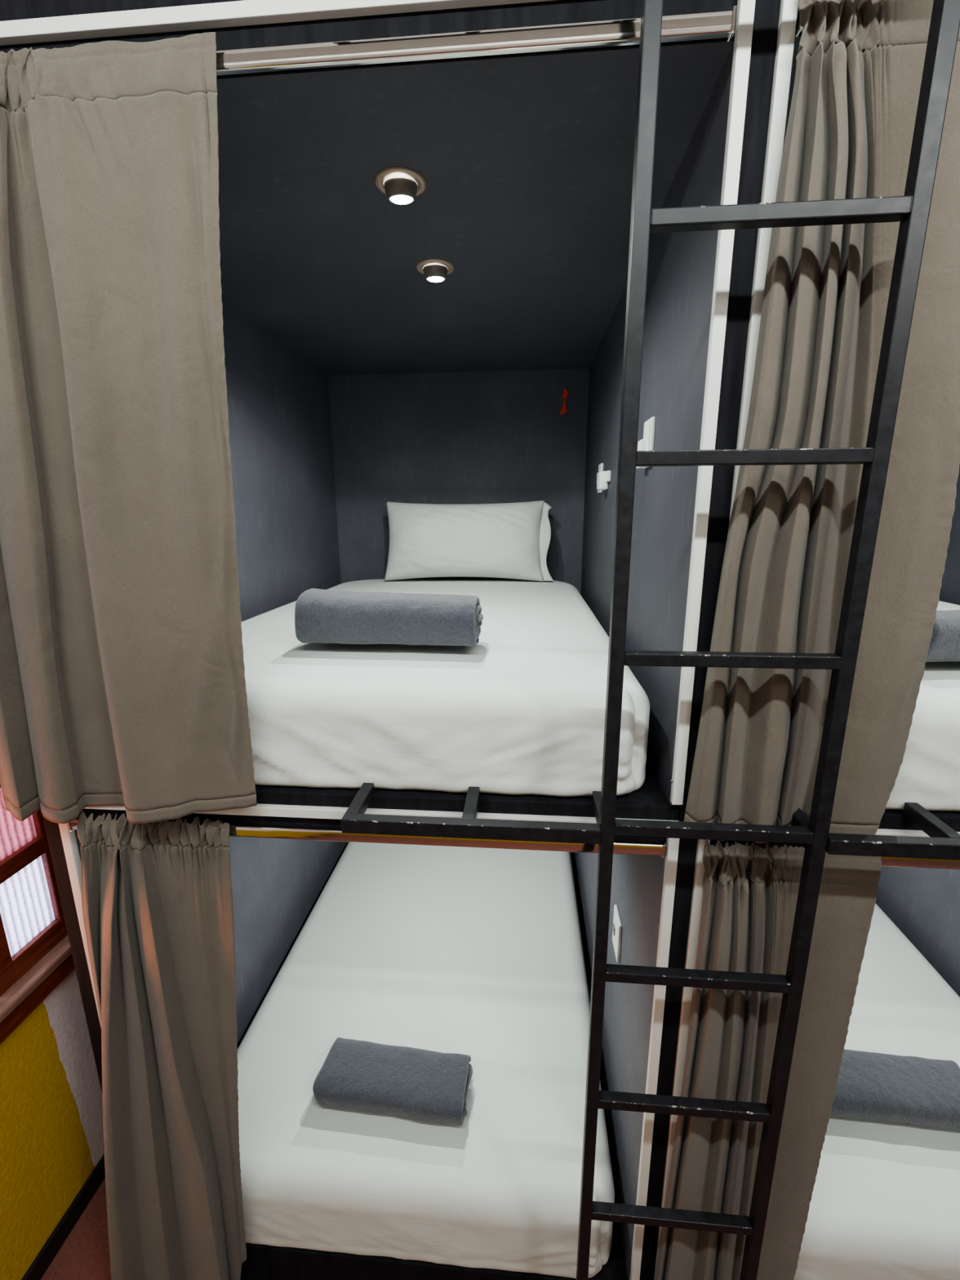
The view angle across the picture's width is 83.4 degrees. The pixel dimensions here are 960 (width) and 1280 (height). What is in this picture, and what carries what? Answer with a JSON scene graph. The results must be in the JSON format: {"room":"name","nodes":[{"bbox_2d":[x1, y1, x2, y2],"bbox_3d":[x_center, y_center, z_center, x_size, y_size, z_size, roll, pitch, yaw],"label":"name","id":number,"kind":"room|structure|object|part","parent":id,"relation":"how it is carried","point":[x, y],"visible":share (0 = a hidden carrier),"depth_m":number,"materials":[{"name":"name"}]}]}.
{"room":"dormitory","nodes":[
{"label":"dormitory","id":0,"kind":"room"},
{"bbox_2d":[0,968,104,1279],"bbox_3d":[-1.310,0.170,0.851,0.100,3.420,4.500,1,13,5],"label":"wall","id":1,"kind":"structure","parent":0,"point":[51,1131],"depth_m":1.51,"materials":[{"name":"yellow paint"}]},
{"bbox_2d":[0,784,75,1044],"bbox_3d":[-1.272,0.383,1.053,0.110,1.388,1.000,1,13,5],"label":"window","id":2,"kind":"structure","parent":1,"relation":"in","point":[36,956],"depth_m":1.47,"materials":[{"name":"red wood"}]},
{"bbox_3d":[-1.250,0.474,1.413,0.006,0.195,0.149,1,13,5],"label":"glass pane","id":3,"kind":"part","parent":2,"relation":"part of","materials":[{"name":"pink"}]},
{"bbox_3d":[-1.248,0.724,1.472,0.006,0.221,0.149,1,13,5],"label":"glass pane","id":4,"kind":"part","parent":2,"relation":"part of","materials":[{"name":"white"}]},
{"bbox_3d":[-1.268,0.985,1.196,0.110,0.029,1.000,1,13,5],"label":"sill","id":5,"kind":"part","parent":2,"relation":"part of","materials":[{"name":"brown wood"}]},
{"bbox_3d":[-1.248,0.862,1.505,0.038,0.063,0.149,1,13,5],"label":"rail","id":6,"kind":"part","parent":2,"relation":"part of","materials":[{"name":"red wood"}]},
{"bbox_2d":[21,1153,105,1279],"bbox_3d":[-1.250,1.814,1.185,0.012,0.066,4.400,1,13,5],"label":"baseboard","id":7,"kind":"structure","parent":1,"relation":"attached to","point":[52,1246],"depth_m":1.58,"materials":[{"name":"black paint"}]},
{"bbox_2d":[40,1177,111,1279],"bbox_3d":[0.722,1.887,1.087,4.200,0.050,4.500,1,13,5],"label":"floor","id":8,"kind":"structure","parent":0,"point":[84,1255],"depth_m":1.55,"materials":[{"name":"red carpet"}]},
{"bbox_2d":[42,815,102,1091],"bbox_3d":[-0.915,0.286,1.157,0.041,3.050,0.054,1,13,5],"label":"support post","id":9,"kind":"object","parent":8,"relation":"on","point":[52,829],"visible":0.02,"depth_m":1.22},
{"bbox_2d":[58,803,679,1279],"bbox_3d":[-0.177,0.854,2.138,1.284,1.484,1.832,1,13,5],"label":"compartment","id":10,"kind":"object","parent":8,"relation":"on","point":[277,883],"visible":0.16,"depth_m":1.43,"materials":[{"name":"black paint"}]},
{"bbox_3d":[-0.808,0.884,2.197,0.018,1.404,1.796,1,13,5],"label":"panel","id":11,"kind":"part","parent":10,"relation":"part of","materials":[{"name":"black paint"}]},
{"bbox_2d":[67,817,666,857],"bbox_3d":[-0.256,0.399,1.099,1.236,0.030,0.018,1,13,5],"label":"curtain rod","id":12,"kind":"object","parent":10,"relation":"attached to","point":[625,847],"visible":0.7,"depth_m":1.08,"materials":[{"name":"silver metal"}]},
{"bbox_2d":[76,811,246,1279],"bbox_3d":[-0.760,1.069,1.252,0.503,1.440,0.086,1,13,5],"label":"privacy curtain","id":13,"kind":"object","parent":12,"relation":"hanging from","point":[157,897],"visible":0.99,"depth_m":1.21,"materials":[{"name":"beige fabric"}]},
{"bbox_2d":[0,0,755,820],"bbox_3d":[-0.185,-0.504,1.816,1.284,1.308,1.832,1,13,5],"label":"compartment","id":14,"kind":"object","parent":10,"relation":"on","point":[357,381],"visible":0.51,"depth_m":1.21,"materials":[{"name":"black paint"}]},
{"bbox_2d":[0,0,244,21],"bbox_3d":[-0.261,-0.981,0.802,1.285,0.088,0.050,1,13,5],"label":"fascia board","id":15,"kind":"object","parent":14,"relation":"attached to","point":[10,10],"visible":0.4,"depth_m":0.81,"materials":[{"name":"white paint"}]},
{"bbox_3d":[-0.816,-0.488,1.871,0.018,1.199,1.796,1,13,5],"label":"panel","id":16,"kind":"part","parent":14,"relation":"part of","materials":[{"name":"black paint"}]},
{"bbox_2d":[374,167,426,204],"bbox_3d":[-0.160,-0.906,1.089,0.103,0.035,0.103,1,13,5],"label":"recessed light","id":17,"kind":"object","parent":14,"relation":"attached to","point":[397,190],"visible":1,"depth_m":1.07,"materials":[{"name":"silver metal"}]},
{"bbox_2d":[416,258,454,282],"bbox_3d":[-0.121,-0.995,1.465,0.103,0.033,0.103,1,13,5],"label":"recessed light","id":18,"kind":"object","parent":14,"relation":"attached to","point":[433,273],"visible":1,"depth_m":1.44,"materials":[{"name":"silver metal"}]},
{"bbox_2d":[241,578,649,796],"bbox_3d":[-0.176,-0.007,1.911,1.173,0.236,1.785,1,13,5],"label":"mattress","id":19,"kind":"object","parent":14,"relation":"on","point":[519,710],"visible":0.64,"depth_m":1.07,"materials":[{"name":"white fabric"}]},
{"bbox_2d":[294,588,483,646],"bbox_3d":[-0.210,-0.051,1.283,0.440,0.138,0.174,1,13,5],"label":"folded towel","id":20,"kind":"object","parent":19,"relation":"on","point":[321,615],"visible":1,"depth_m":1.21,"materials":[{"name":"grey fabric"}]},
{"bbox_2d":[383,500,554,582],"bbox_3d":[-0.056,-0.468,2.547,0.817,0.374,0.223,1,13,5],"label":"pillow","id":21,"kind":"object","parent":19,"relation":"on","point":[509,540],"visible":1,"depth_m":2.48,"materials":[{"name":"white fabric"}]},
{"bbox_3d":[-0.110,-0.713,2.694,1.284,1.308,0.020,1,13,5],"label":"panel","id":22,"kind":"part","parent":14,"relation":"part of","materials":[{"name":"black paint"}]},
{"bbox_3d":[-0.188,-1.101,1.673,1.284,0.079,1.794,1,13,5],"label":"ceiling panel","id":23,"kind":"part","parent":14,"relation":"part of","materials":[{"name":"black paint"}]},
{"bbox_2d":[216,5,737,75],"bbox_3d":[-0.262,-0.865,0.799,1.236,0.030,0.018,1,13,5],"label":"curtain rod","id":24,"kind":"object","parent":14,"relation":"attached to","point":[717,24],"visible":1,"depth_m":0.78,"materials":[{"name":"silver metal"}]},
{"bbox_2d":[0,31,257,823],"bbox_3d":[-0.691,-0.262,0.932,0.612,1.287,0.076,1,13,5],"label":"privacy curtain","id":25,"kind":"object","parent":24,"relation":"hanging from","point":[122,682],"visible":1,"depth_m":0.91,"materials":[{"name":"beige fabric"}]},
{"bbox_2d":[560,389,568,414],"bbox_3d":[0.396,-1.122,2.541,0.037,0.113,0.006,1,13,5],"label":"tag","id":26,"kind":"object","parent":14,"relation":"attached to","point":[565,394],"visible":1,"depth_m":2.54,"materials":[{"name":"red plastic"}]},
{"bbox_2d":[596,462,603,493],"bbox_3d":[0.454,-0.614,2.046,0.015,0.105,0.075,1,13,5],"label":"switch plate","id":27,"kind":"object","parent":14,"relation":"attached to","point":[601,465],"visible":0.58,"depth_m":2.02,"materials":[{"name":"white plastic"}]},
{"bbox_2d":[596,470,611,490],"bbox_3d":[0.431,-0.557,1.879,0.032,0.062,0.115,1,13,5],"label":"plug adapter","id":28,"kind":"object","parent":14,"relation":"attached to","point":[603,477],"visible":1,"depth_m":1.87,"materials":[{"name":"white plastic"}]},
{"bbox_2d":[636,416,655,468],"bbox_3d":[0.384,-0.455,1.249,0.021,0.105,0.082,1,13,5],"label":"switch plate","id":29,"kind":"object","parent":14,"relation":"attached to","point":[646,443],"visible":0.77,"depth_m":1.22,"materials":[{"name":"white plastic"}]},
{"bbox_3d":[0.446,-0.470,1.768,0.018,1.199,1.796,1,13,5],"label":"panel","id":30,"kind":"part","parent":14,"relation":"part of","materials":[{"name":"black paint"}]},
{"bbox_2d":[237,841,614,1278],"bbox_3d":[-0.169,1.298,2.226,1.173,0.245,1.775,1,13,5],"label":"mattress","id":31,"kind":"object","parent":10,"relation":"on","point":[477,953],"visible":0.73,"depth_m":1.66,"materials":[{"name":"white fabric"}]},
{"bbox_2d":[312,1037,472,1125],"bbox_3d":[-0.248,1.276,1.569,0.446,0.080,0.178,1,13,7],"label":"folded towel","id":32,"kind":"object","parent":31,"relation":"on","point":[417,1084],"visible":1,"depth_m":1.53,"materials":[{"name":"grey fabric"}]},
{"bbox_2d":[612,904,622,963],"bbox_3d":[0.396,0.851,1.563,0.012,0.125,0.088,1,13,5],"label":"switch plate","id":33,"kind":"object","parent":10,"relation":"attached to","point":[617,926],"visible":1,"depth_m":1.54,"materials":[{"name":"white plastic"}]},
{"bbox_3d":[0.453,0.902,2.094,0.018,1.404,1.796,1,13,5],"label":"panel","id":34,"kind":"part","parent":10,"relation":"part of","materials":[{"name":"black paint"}]},
{"bbox_2d":[341,0,959,1279],"bbox_3d":[0.393,0.204,0.933,1.268,3.300,0.136,1,13,5],"label":"ladder","id":35,"kind":"object","parent":8,"relation":"on","point":[912,209],"visible":0.99,"depth_m":0.84,"materials":[{"name":"black metal"}]},
{"bbox_3d":[-0.226,0.310,1.022,0.022,0.026,0.113,1,13,5],"label":"step arm","id":36,"kind":"part","parent":35,"relation":"part of","materials":[{"name":"black metal"}]},
{"bbox_3d":[-0.016,0.313,1.005,0.022,0.026,0.113,1,13,5],"label":"step arm","id":37,"kind":"part","parent":35,"relation":"part of","materials":[{"name":"black metal"}]},
{"bbox_3d":[0.223,0.315,0.988,0.022,0.026,0.107,1,13,5],"label":"wall arm","id":38,"kind":"part","parent":35,"relation":"part of","materials":[{"name":"black metal"}]},
{"bbox_3d":[0.566,0.320,0.960,0.022,0.026,0.107,1,13,5],"label":"wall arm","id":39,"kind":"part","parent":35,"relation":"part of","materials":[{"name":"black metal"}]},
{"bbox_3d":[0.788,0.324,0.939,0.022,0.026,0.113,1,13,5],"label":"step arm","id":40,"kind":"part","parent":35,"relation":"part of","materials":[{"name":"black metal"}]},
{"bbox_2d":[640,0,780,1279],"bbox_3d":[0.405,0.304,1.050,0.035,3.050,0.054,1,13,5],"label":"support post","id":41,"kind":"object","parent":8,"relation":"on","point":[766,12],"visible":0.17,"depth_m":0.89,"materials":[{"name":"black metal"}]},
{"bbox_2d":[653,828,959,1279],"bbox_3d":[1.139,0.872,2.031,1.284,1.484,1.832,1,13,5],"label":"compartment","id":42,"kind":"object","parent":8,"relation":"on","point":[923,904],"visible":0.06,"depth_m":2.03,"materials":[{"name":"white paint"}]},
{"bbox_2d":[709,842,959,869],"bbox_3d":[1.062,0.417,0.992,1.238,0.030,0.018,1,13,5],"label":"curtain rod","id":43,"kind":"object","parent":42,"relation":"attached to","point":[886,861],"visible":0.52,"depth_m":1.00,"materials":[{"name":"polished copper"}]},
{"bbox_2d":[654,840,881,1279],"bbox_3d":[0.575,1.082,1.153,0.338,1.427,0.059,1,13,5],"label":"privacy curtain","id":44,"kind":"object","parent":43,"relation":"hanging from","point":[750,893],"visible":0.89,"depth_m":1.09,"materials":[{"name":"beige fabric"}]},
{"bbox_2d":[727,0,959,831],"bbox_3d":[1.132,-0.486,1.709,1.284,1.308,1.832,1,13,5],"label":"compartment","id":45,"kind":"object","parent":42,"relation":"on","point":[787,45],"visible":0.04,"depth_m":0.81,"materials":[{"name":"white paint"}]},
{"bbox_3d":[1.129,-1.083,1.566,1.284,0.079,1.794,1,13,5],"label":"ceiling panel","id":46,"kind":"part","parent":45,"relation":"part of","materials":[{"name":"paint"}]},
{"bbox_2d":[795,8,803,37],"bbox_3d":[1.055,-0.847,0.692,1.238,0.030,0.018,1,13,5],"label":"curtain rod","id":47,"kind":"object","parent":45,"relation":"attached to","point":[799,28],"visible":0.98,"depth_m":0.74,"materials":[{"name":"silver metal"}]},
{"bbox_2d":[684,0,959,843],"bbox_3d":[0.557,-0.255,0.842,0.361,1.264,0.066,0,13,0],"label":"privacy curtain","id":48,"kind":"object","parent":47,"relation":"hanging from","point":[860,64],"visible":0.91,"depth_m":0.82,"materials":[{"name":"beige fabric"}]},
{"bbox_2d":[885,600,959,811],"bbox_3d":[1.141,0.011,1.808,1.173,0.235,1.778,1,13,5],"label":"mattress","id":49,"kind":"object","parent":45,"relation":"on","point":[928,776],"visible":0.02,"depth_m":0.98,"materials":[{"name":"white fabric"}]},
{"bbox_2d":[925,609,959,662],"bbox_3d":[1.099,-0.005,1.110,0.460,0.112,0.162,1,13,5],"label":"folded towel","id":50,"kind":"object","parent":49,"relation":"on","point":[944,643],"visible":0.44,"depth_m":1.05,"materials":[{"name":"grey fabric"}]},
{"bbox_3d":[1.763,-0.452,1.661,0.018,1.199,1.796,1,13,5],"label":"panel","id":51,"kind":"part","parent":45,"relation":"part of","materials":[{"name":"black paint"}]},
{"bbox_2d":[793,902,959,1279],"bbox_3d":[1.147,1.317,2.119,1.173,0.244,1.775,1,13,5],"label":"mattress","id":52,"kind":"object","parent":42,"relation":"on","point":[885,1202],"visible":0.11,"depth_m":1.40,"materials":[{"name":"white fabric"}]},
{"bbox_2d":[829,1048,959,1130],"bbox_3d":[1.158,1.272,1.538,0.459,0.088,0.184,1,13,5],"label":"folded towel","id":53,"kind":"object","parent":52,"relation":"on","point":[916,1091],"visible":0.77,"depth_m":1.49,"materials":[{"name":"grey fabric"}]},
{"bbox_3d":[1.770,0.920,1.987,0.018,1.404,1.796,1,13,5],"label":"panel","id":54,"kind":"part","parent":42,"relation":"part of","materials":[{"name":"black paint"}]}
]}

